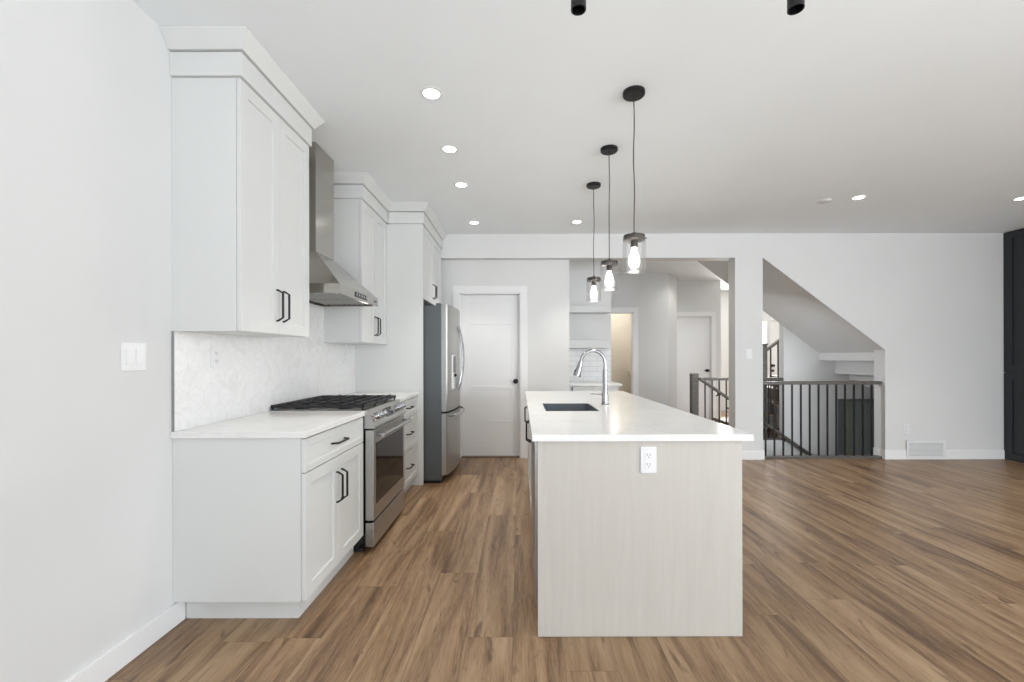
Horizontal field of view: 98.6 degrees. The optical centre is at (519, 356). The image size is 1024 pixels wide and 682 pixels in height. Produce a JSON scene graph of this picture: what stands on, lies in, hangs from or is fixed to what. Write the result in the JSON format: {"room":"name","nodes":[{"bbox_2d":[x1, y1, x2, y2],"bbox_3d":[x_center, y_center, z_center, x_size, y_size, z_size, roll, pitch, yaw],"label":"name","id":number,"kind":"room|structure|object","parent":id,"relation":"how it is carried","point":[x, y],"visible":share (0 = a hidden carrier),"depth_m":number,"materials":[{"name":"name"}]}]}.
{"room":"open-plan kitchen","nodes":[
{"label":"open-plan kitchen","id":0,"kind":"room"},
{"bbox_2d":[0,0,185,681],"bbox_3d":[-1.705,-0.119,1.100,0.150,2.765,9.000,0,0,0],"label":"wall","id":1,"kind":"structure","parent":0,"point":[86,490],"depth_m":1.63,"materials":[{"name":"paint"}]},
{"bbox_2d":[64,602,185,681],"bbox_3d":[-1.621,1.211,-0.487,0.013,0.105,5.225,0,0,0],"label":"baseboard","id":2,"kind":"structure","parent":1,"relation":"attached to","point":[109,663],"depth_m":1.83,"materials":[{"name":"paint"}]},
{"bbox_2d":[120,342,145,370],"bbox_3d":[-1.625,-0.001,1.853,0.010,0.118,0.118,0,0,0],"label":"light switch","id":3,"kind":"object","parent":1,"relation":"attached to","point":[132,355],"visible":1,"depth_m":1.84,"materials":[{"name":"white plastic"}]},
{"bbox_2d":[160,26,323,336],"bbox_3d":[-1.437,-0.812,2.397,0.388,1.380,0.804,0,0,0],"label":"upper cabinet","id":4,"kind":"object","parent":1,"relation":"attached to","point":[242,129],"visible":1,"depth_m":2.06,"materials":[{"name":"white wood"}]},
{"bbox_2d":[171,304,354,431],"bbox_3d":[-1.626,-0.576,3.193,0.011,1.851,2.273,0,0,0],"label":"backsplash","id":5,"kind":"structure","parent":1,"relation":"attached to","point":[255,374],"depth_m":2.64,"materials":[{"name":"stone"}]},
{"bbox_2d":[211,346,220,368],"bbox_3d":[-1.617,0.001,2.340,0.008,0.118,0.072,0,0,0],"label":"wall outlet","id":6,"kind":"object","parent":5,"relation":"attached to","point":[215,350],"visible":1,"depth_m":2.33,"materials":[{"name":"white plastic"}]},
{"bbox_2d":[214,358,218,363],"bbox_3d":[-1.614,0.022,2.340,0.002,0.030,0.034,0,0,0],"label":"socket","id":7,"kind":"object","parent":6,"relation":"attached to","point":[216,360],"depth_m":2.34,"materials":[{"name":"white plastic"}]},
{"bbox_2d":[343,350,345,362],"bbox_3d":[-1.617,-0.002,4.060,0.008,0.118,0.072,0,0,0],"label":"wall outlet","id":8,"kind":"object","parent":5,"relation":"attached to","point":[344,351],"visible":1,"depth_m":4.04,"materials":[{"name":"white plastic"}]},
{"bbox_2d":[309,142,377,306],"bbox_3d":[-1.390,-0.956,3.215,0.466,1.088,0.766,0,0,0],"label":"range hood","id":9,"kind":"object","parent":1,"relation":"attached to","point":[330,285],"visible":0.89,"depth_m":3.12,"materials":[{"name":"metal"}]},
{"bbox_2d":[324,172,391,344],"bbox_3d":[-1.437,-0.812,3.952,0.388,1.380,0.756,0,0,0],"label":"upper cabinet","id":10,"kind":"object","parent":1,"relation":"attached to","point":[361,208],"visible":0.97,"depth_m":3.64,"materials":[{"name":"white wood"}]},
{"bbox_2d":[441,260,569,390],"bbox_3d":[-0.507,-0.121,5.883,2.247,2.765,0.793,0,0,0],"label":"wall","id":11,"kind":"structure","parent":0,"point":[546,281],"depth_m":5.49,"materials":[{"name":"paint"}]},
{"bbox_2d":[452,286,527,457],"bbox_3d":[-0.372,0.187,5.540,0.933,2.148,0.134,0,0,0],"label":"door","id":12,"kind":"structure","parent":11,"relation":"in","point":[493,319],"depth_m":5.57,"materials":[{"name":"paint"}]},
{"bbox_2d":[105,411,1023,681],"bbox_3d":[3.228,1.263,3.600,10.150,0.020,14.000,0,0,0],"label":"floor","id":13,"kind":"structure","parent":0,"point":[854,570],"depth_m":2.25,"materials":[{"name":"brown wood"}]},
{"bbox_2d":[172,417,362,617],"bbox_3d":[-1.296,0.821,2.443,0.662,0.883,0.764,0,0,0],"label":"base cabinet","id":14,"kind":"object","parent":13,"relation":"on","point":[262,526],"visible":0.98,"depth_m":2.06,"materials":[{"name":"white wood"}]},
{"bbox_2d":[170,411,364,438],"bbox_3d":[-1.313,0.364,2.438,0.631,0.030,0.783,0,0,0],"label":"countertop","id":15,"kind":"structure","parent":14,"relation":"on","point":[269,424],"depth_m":2.24,"materials":[{"name":"white stone"}]},
{"bbox_2d":[270,394,411,551],"bbox_3d":[-1.247,0.784,3.214,0.739,0.958,0.766,0,0,0],"label":"gas range","id":16,"kind":"object","parent":13,"relation":"on","point":[384,421],"visible":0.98,"depth_m":3.00,"materials":[{"name":"silver metal"}]},
{"bbox_2d":[270,399,398,412],"bbox_3d":[-1.303,0.354,3.214,0.628,0.018,0.766,0,0,0],"label":"cooktop","id":17,"kind":"object","parent":16,"relation":"in","point":[386,404],"depth_m":2.92,"materials":[{"name":"metal"}]},
{"bbox_2d":[355,202,446,484],"bbox_3d":[-1.259,-0.120,4.821,0.740,2.764,1.111,0,0,0],"label":"tall cabinet","id":18,"kind":"object","parent":13,"relation":"on","point":[415,234],"visible":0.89,"depth_m":4.33,"materials":[{"name":"white wood"}]},
{"bbox_2d":[401,396,417,492],"bbox_3d":[-1.296,0.821,3.966,0.662,0.883,0.728,0,0,0],"label":"base cabinet","id":19,"kind":"object","parent":13,"relation":"on","point":[411,409],"visible":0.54,"depth_m":4.07,"materials":[{"name":"white wood"}]},
{"bbox_2d":[346,392,418,401],"bbox_3d":[-1.313,0.364,3.964,0.631,0.030,0.730,0,0,0],"label":"countertop","id":20,"kind":"structure","parent":19,"relation":"on","point":[402,396],"depth_m":4.10,"materials":[{"name":"white stone"}]},
{"bbox_2d":[423,303,464,482],"bbox_3d":[-1.106,0.362,4.840,0.986,1.800,0.910,0,0,0],"label":"refrigerator","id":21,"kind":"object","parent":13,"relation":"on","point":[442,335],"visible":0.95,"depth_m":4.38,"materials":[{"name":"metal"}]},
{"bbox_2d":[531,437,537,606],"bbox_3d":[0.379,0.823,2.322,0.626,0.872,0.600,0,0,0],"label":"dishwasher","id":22,"kind":"object","parent":13,"relation":"on","point":[534,518],"visible":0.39,"depth_m":2.04,"materials":[{"name":"metal"}]},
{"bbox_2d":[570,386,617,390],"bbox_3d":[0.947,0.817,5.955,0.650,0.883,0.630,0,0,0],"label":"base cabinet","id":23,"kind":"object","parent":13,"relation":"on","point":[572,388],"visible":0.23,"depth_m":5.68,"materials":[{"name":"white wood"}]},
{"bbox_2d":[570,381,621,385],"bbox_3d":[0.965,0.359,5.960,0.691,0.030,0.639,0,0,0],"label":"countertop","id":24,"kind":"structure","parent":23,"relation":"on","point":[572,383],"depth_m":5.71,"materials":[{"name":"white stone"}]},
{"bbox_2d":[524,406,742,636],"bbox_3d":[0.520,0.817,3.204,0.960,0.883,2.452,0,0,0],"label":"kitchen island","id":25,"kind":"object","parent":13,"relation":"on","point":[623,551],"visible":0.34,"depth_m":1.98,"materials":[{"name":"grey wood"}]},
{"bbox_2d":[525,391,753,440],"bbox_3d":[0.547,0.360,3.209,0.987,0.030,2.501,0,0,0],"label":"island countertop","id":26,"kind":"structure","parent":25,"relation":"on","point":[627,416],"depth_m":2.35,"materials":[{"name":"white stone"}]},
{"bbox_2d":[542,403,598,410],"bbox_3d":[0.338,0.468,3.050,0.347,0.242,0.479,0,0,0],"label":"undermount sink","id":27,"kind":"object","parent":26,"relation":"in","point":[547,406],"visible":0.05,"depth_m":3.28,"materials":[{"name":"grey metal"}]},
{"bbox_2d":[573,349,608,404],"bbox_3d":[0.512,0.144,3.170,0.261,0.402,0.060,0,0,0],"label":"kitchen faucet","id":28,"kind":"object","parent":26,"relation":"on","point":[577,372],"visible":1,"depth_m":3.16,"materials":[{"name":"silver metal"}]},
{"bbox_2d":[640,447,656,472],"bbox_3d":[0.577,0.462,1.974,0.072,0.118,0.008,0,0,0],"label":"wall outlet","id":29,"kind":"object","parent":25,"relation":"attached to","point":[648,455],"visible":1,"depth_m":1.97,"materials":[{"name":"white plastic"}]},
{"bbox_2d":[645,452,651,458],"bbox_3d":[0.576,0.441,1.971,0.034,0.030,0.002,0,0,0],"label":"socket","id":30,"kind":"object","parent":29,"relation":"attached to","point":[648,455],"depth_m":1.97,"materials":[{"name":"white plastic"}]},
{"bbox_2d":[645,461,652,467],"bbox_3d":[0.577,0.483,1.971,0.034,0.030,0.002,0,0,0],"label":"socket","id":31,"kind":"object","parent":29,"relation":"attached to","point":[648,464],"depth_m":1.97,"materials":[{"name":"white plastic"}]},
{"bbox_2d":[690,373,782,439],"bbox_3d":[3.279,0.751,6.660,1.384,1.005,0.100,0,0,0],"label":"stair railing","id":32,"kind":"object","parent":13,"relation":"on","point":[694,377],"visible":0.6,"depth_m":6.65,"materials":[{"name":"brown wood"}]},
{"bbox_2d":[713,375,778,427],"bbox_3d":[4.663,0.325,7.275,2.535,1.850,0.950,0,0,0],"label":"staircase","id":33,"kind":"structure","parent":13,"relation":"on","point":[722,420],"depth_m":7.61,"materials":[{"name":"brown wood"}]},
{"bbox_2d":[763,339,778,413],"bbox_3d":[4.563,-0.204,6.845,1.673,2.169,0.110,0,0,0],"label":"stair railing","id":34,"kind":"object","parent":33,"relation":"on","point":[765,348],"visible":0.42,"depth_m":6.83,"materials":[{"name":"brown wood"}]},
{"bbox_2d":[763,381,881,458],"bbox_3d":[3.719,0.776,5.455,1.492,0.952,0.090,0,0,0],"label":"stair railing","id":35,"kind":"object","parent":13,"relation":"on","point":[818,383],"visible":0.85,"depth_m":5.44,"materials":[{"name":"black metal"}]},
{"bbox_2d":[1003,228,1023,462],"bbox_3d":[6.204,-0.135,4.290,0.589,2.764,2.179,0,0,0],"label":"tall cabinet","id":36,"kind":"object","parent":13,"relation":"on","point":[1013,241],"visible":1,"depth_m":5.26,"materials":[{"name":"grey paint"}]},
{"bbox_2d":[132,0,1023,291],"bbox_3d":[3.222,-1.612,3.600,10.150,0.200,14.000,0,0,0],"label":"ceiling","id":37,"kind":"structure","parent":0,"point":[751,114],"depth_m":2.64,"materials":[{"name":"paint"}]},
{"bbox_2d":[420,86,442,99],"bbox_3d":[-0.505,-1.502,2.510,0.132,0.004,0.132,0,0,0],"label":"recessed light","id":38,"kind":"object","parent":37,"relation":"in","point":[428,92],"visible":1,"depth_m":2.51,"materials":[{"name":"white plastic"}]},
{"bbox_2d":[440,145,458,152],"bbox_3d":[-0.509,-1.502,3.180,0.132,0.004,0.132,0,0,0],"label":"recessed light","id":39,"kind":"object","parent":37,"relation":"in","point":[445,148],"visible":1,"depth_m":3.17,"materials":[{"name":"white"}]},
{"bbox_2d":[454,182,468,187],"bbox_3d":[-0.513,-1.502,3.840,0.132,0.004,0.132,0,0,0],"label":"recessed light","id":40,"kind":"object","parent":37,"relation":"in","point":[457,184],"visible":1,"depth_m":3.83,"materials":[{"name":"white"}]},
{"bbox_2d":[468,221,479,223],"bbox_3d":[-0.512,-1.502,4.920,0.132,0.004,0.132,0,0,0],"label":"recessed light","id":41,"kind":"object","parent":37,"relation":"in","point":[469,222],"visible":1,"depth_m":4.91,"materials":[{"name":"white"}]},
{"bbox_2d":[571,220,582,223],"bbox_3d":[0.632,-1.504,4.900,0.132,0.004,0.132,0,0,0],"label":"recessed light","id":42,"kind":"object","parent":37,"relation":"in","point":[573,221],"visible":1,"depth_m":4.88,"materials":[{"name":"white"}]},
{"bbox_2d":[571,0,585,15],"bbox_3d":[0.172,-1.265,1.300,0.100,0.480,0.100,0,0,0],"label":"pendant","id":43,"kind":"object","parent":37,"relation":"hanging from","point":[578,7],"visible":1,"depth_m":1.31,"materials":[{"name":"black metal"}]},
{"bbox_2d":[586,182,600,298],"bbox_3d":[0.643,-0.996,3.843,0.131,1.020,0.138,0,0,-13],"label":"pendant light","id":44,"kind":"object","parent":37,"relation":"hanging from","point":[591,185],"visible":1,"depth_m":3.82,"materials":[{"name":"white"}]},
{"bbox_2d":[600,144,617,286],"bbox_3d":[0.647,-0.996,3.183,0.131,1.020,0.138,0,0,38],"label":"pendant light","id":45,"kind":"object","parent":37,"relation":"hanging from","point":[610,149],"visible":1,"depth_m":3.16,"materials":[{"name":"white"}]},
{"bbox_2d":[606,265,611,270],"bbox_3d":[0.646,-0.641,3.180,0.042,0.040,0.042,0,0,38],"label":"socket","id":46,"kind":"object","parent":45,"relation":"attached to","point":[609,267],"depth_m":3.16,"materials":[{"name":"brown metal"}]},
{"bbox_2d":[623,85,646,267],"bbox_3d":[0.651,-0.996,2.500,0.138,1.020,0.131,0,0,0],"label":"pendant light","id":47,"kind":"object","parent":37,"relation":"hanging from","point":[633,93],"visible":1,"depth_m":2.48,"materials":[{"name":"black metal"}]},
{"bbox_2d":[630,240,637,247],"bbox_3d":[0.649,-0.641,2.500,0.042,0.040,0.042,0,0,0],"label":"socket","id":48,"kind":"object","parent":47,"relation":"attached to","point":[634,243],"depth_m":2.48,"materials":[{"name":"brown metal"}]},
{"bbox_2d":[787,0,804,14],"bbox_3d":[0.814,-1.267,1.300,0.100,0.480,0.100,0,0,0],"label":"pendant","id":49,"kind":"object","parent":37,"relation":"hanging from","point":[794,7],"visible":1,"depth_m":1.30,"materials":[{"name":"black metal"}]},
{"bbox_2d":[817,199,831,203],"bbox_3d":[2.947,-1.503,4.260,0.124,0.016,0.124,0,0,0],"label":"smoke detector","id":50,"kind":"object","parent":37,"relation":"attached to","point":[823,201],"visible":1,"depth_m":4.24,"materials":[{"name":"paint"}]},
{"bbox_2d":[850,195,866,199],"bbox_3d":[3.207,-1.510,4.166,0.132,0.004,0.132,0,0,0],"label":"recessed light","id":51,"kind":"object","parent":37,"relation":"in","point":[858,197],"visible":1,"depth_m":4.16,"materials":[{"name":"white"}]},
{"bbox_2d":[1011,196,1023,200],"bbox_3d":[4.787,-1.513,4.200,0.132,0.004,0.132,0,0,0],"label":"recessed light","id":52,"kind":"object","parent":37,"relation":"in","point":[1022,197],"visible":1,"depth_m":4.22,"materials":[{"name":"white"}]},
{"bbox_2d":[569,261,610,348],"bbox_3d":[0.900,-0.124,7.105,0.800,2.765,1.650,0,0,0],"label":"wall","id":53,"kind":"structure","parent":0,"point":[581,326],"depth_m":6.28,"materials":[{"name":"paint"}]},
{"bbox_2d":[569,305,609,313],"bbox_3d":[0.927,-0.659,6.149,0.619,0.095,0.259,0,0,0],"label":"floating shelf","id":54,"kind":"object","parent":53,"relation":"attached to","point":[573,309],"visible":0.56,"depth_m":6.02,"materials":[{"name":"white wood"}]},
{"bbox_2d":[569,340,609,347],"bbox_3d":[0.928,-0.177,6.149,0.619,0.110,0.259,0,0,0],"label":"floating shelf","id":55,"kind":"object","parent":53,"relation":"attached to","point":[572,343],"visible":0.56,"depth_m":6.02,"materials":[{"name":"white wood"}]},
{"bbox_2d":[569,349,610,380],"bbox_3d":[0.959,0.116,6.276,0.678,0.455,0.008,0,0,0],"label":"backsplash","id":56,"kind":"structure","parent":53,"relation":"attached to","point":[592,367],"depth_m":6.27,"materials":[{"name":"white tile"}]},
{"bbox_2d":[611,314,630,393],"bbox_3d":[1.900,-0.127,8.915,1.680,2.765,1.970,0,0,0],"label":"wall","id":57,"kind":"structure","parent":0,"point":[620,323],"depth_m":9.78,"materials":[{"name":"paint"}]},
{"bbox_2d":[611,273,676,408],"bbox_3d":[2.055,-0.127,8.300,1.750,2.765,0.740,0,0,0],"label":"wall","id":58,"kind":"structure","parent":0,"point":[654,295],"depth_m":7.93,"materials":[{"name":"paint"}]},
{"bbox_2d":[611,307,637,395],"bbox_3d":[1.735,0.182,7.983,0.790,2.148,0.134,0,0,0],"label":"door frame","id":59,"kind":"structure","parent":58,"relation":"attached to","point":[633,311],"depth_m":7.92,"materials":[{"name":"paint"}]},
{"bbox_2d":[677,280,720,417],"bbox_3d":[3.385,-0.130,9.435,1.150,2.765,1.530,0,0,0],"label":"wall","id":60,"kind":"structure","parent":0,"point":[692,295],"depth_m":8.67,"materials":[{"name":"paint"}]},
{"bbox_2d":[677,312,715,420],"bbox_3d":[3.428,0.181,8.716,0.855,2.143,0.149,0,0,0],"label":"door","id":61,"kind":"structure","parent":60,"relation":"in","point":[696,331],"depth_m":8.71,"materials":[{"name":"paint"}]},
{"bbox_2d":[441,233,1004,450],"bbox_3d":[2.435,-0.128,5.465,8.130,2.765,0.170,0,0,0],"label":"wall","id":62,"kind":"structure","parent":0,"point":[929,307],"depth_m":5.38,"materials":[{"name":"paint"}]},
{"bbox_2d":[461,456,519,457],"bbox_3d":[-0.370,1.255,5.557,0.753,0.012,0.100,0,0,0],"label":"trim","id":63,"kind":"structure","parent":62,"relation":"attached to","point":[462,456],"depth_m":5.51,"materials":[{"name":"brown wood"}]},
{"bbox_2d":[746,349,751,358],"bbox_3d":[2.800,-0.036,5.375,0.072,0.118,0.010,0,0,0],"label":"light switch","id":64,"kind":"object","parent":62,"relation":"attached to","point":[748,351],"visible":1,"depth_m":5.37,"materials":[{"name":"white plastic"}]},
{"bbox_2d":[742,450,764,459],"bbox_3d":[2.804,1.199,5.458,0.364,0.110,0.183,0,0,0],"label":"baseboard","id":65,"kind":"structure","parent":62,"relation":"attached to","point":[746,455],"depth_m":5.37,"materials":[{"name":"paint"}]},
{"bbox_2d":[903,424,908,432],"bbox_3d":[4.722,0.875,5.376,0.072,0.118,0.008,0,0,0],"label":"wall outlet","id":66,"kind":"object","parent":62,"relation":"attached to","point":[905,426],"visible":1,"depth_m":5.37,"materials":[{"name":"white plastic"}]},
{"bbox_2d":[906,440,945,457],"bbox_3d":[4.947,1.121,5.362,0.470,0.208,0.008,0,0,0],"label":"air vent","id":67,"kind":"object","parent":62,"relation":"in","point":[914,448],"visible":1,"depth_m":5.36,"materials":[{"name":"white plastic"}]},
{"bbox_2d":[873,447,1004,458],"bbox_3d":[5.184,1.194,5.458,1.458,0.110,0.183,0,0,0],"label":"baseboard","id":68,"kind":"structure","parent":62,"relation":"attached to","point":[886,454],"depth_m":5.37,"materials":[{"name":"paint"}]},
{"bbox_2d":[721,292,769,410],"bbox_3d":[6.043,1.165,8.470,4.400,5.365,3.740,0,0,0],"label":"wall","id":69,"kind":"structure","parent":0,"point":[724,295],"depth_m":10.20,"materials":[{"name":"paint"}]},
{"bbox_2d":[763,320,766,343],"bbox_3d":[5.620,0.048,10.250,0.240,1.800,0.080,0,0,0],"label":"window","id":70,"kind":"structure","parent":69,"relation":"in","point":[764,321],"depth_m":10.23,"materials":[{"name":"glass"}]},
{"bbox_2d":[770,316,778,374],"bbox_3d":[6.305,0.152,10.241,1.010,2.190,0.159,0,0,0],"label":"door","id":71,"kind":"structure","parent":69,"relation":"in","point":[774,325],"depth_m":10.23,"materials":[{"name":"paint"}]},
{"bbox_2d":[698,261,873,387],"bbox_3d":[4.539,-0.532,6.085,3.919,1.965,1.070,0,0,0],"label":"staircase","id":72,"kind":"structure","parent":0,"point":[831,340],"depth_m":6.06,"materials":[{"name":"paint"}]},
{"bbox_2d":[763,323,873,454],"bbox_3d":[5.343,1.166,6.080,5.520,5.365,1.320,0,0,0],"label":"wall","id":73,"kind":"structure","parent":0,"point":[798,361],"depth_m":6.62,"materials":[{"name":"paint"}]},
{"bbox_2d":[699,377,812,454],"bbox_3d":[3.792,1.088,6.584,2.247,1.571,0.095,0,0,0],"label":"stair handrail","id":74,"kind":"object","parent":73,"relation":"attached to","point":[700,378],"visible":0.52,"depth_m":6.54,"materials":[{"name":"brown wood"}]},
{"bbox_2d":[838,399,873,454],"bbox_3d":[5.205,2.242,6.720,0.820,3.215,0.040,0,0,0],"label":"door","id":75,"kind":"structure","parent":73,"relation":"in","point":[849,402],"depth_m":6.71,"materials":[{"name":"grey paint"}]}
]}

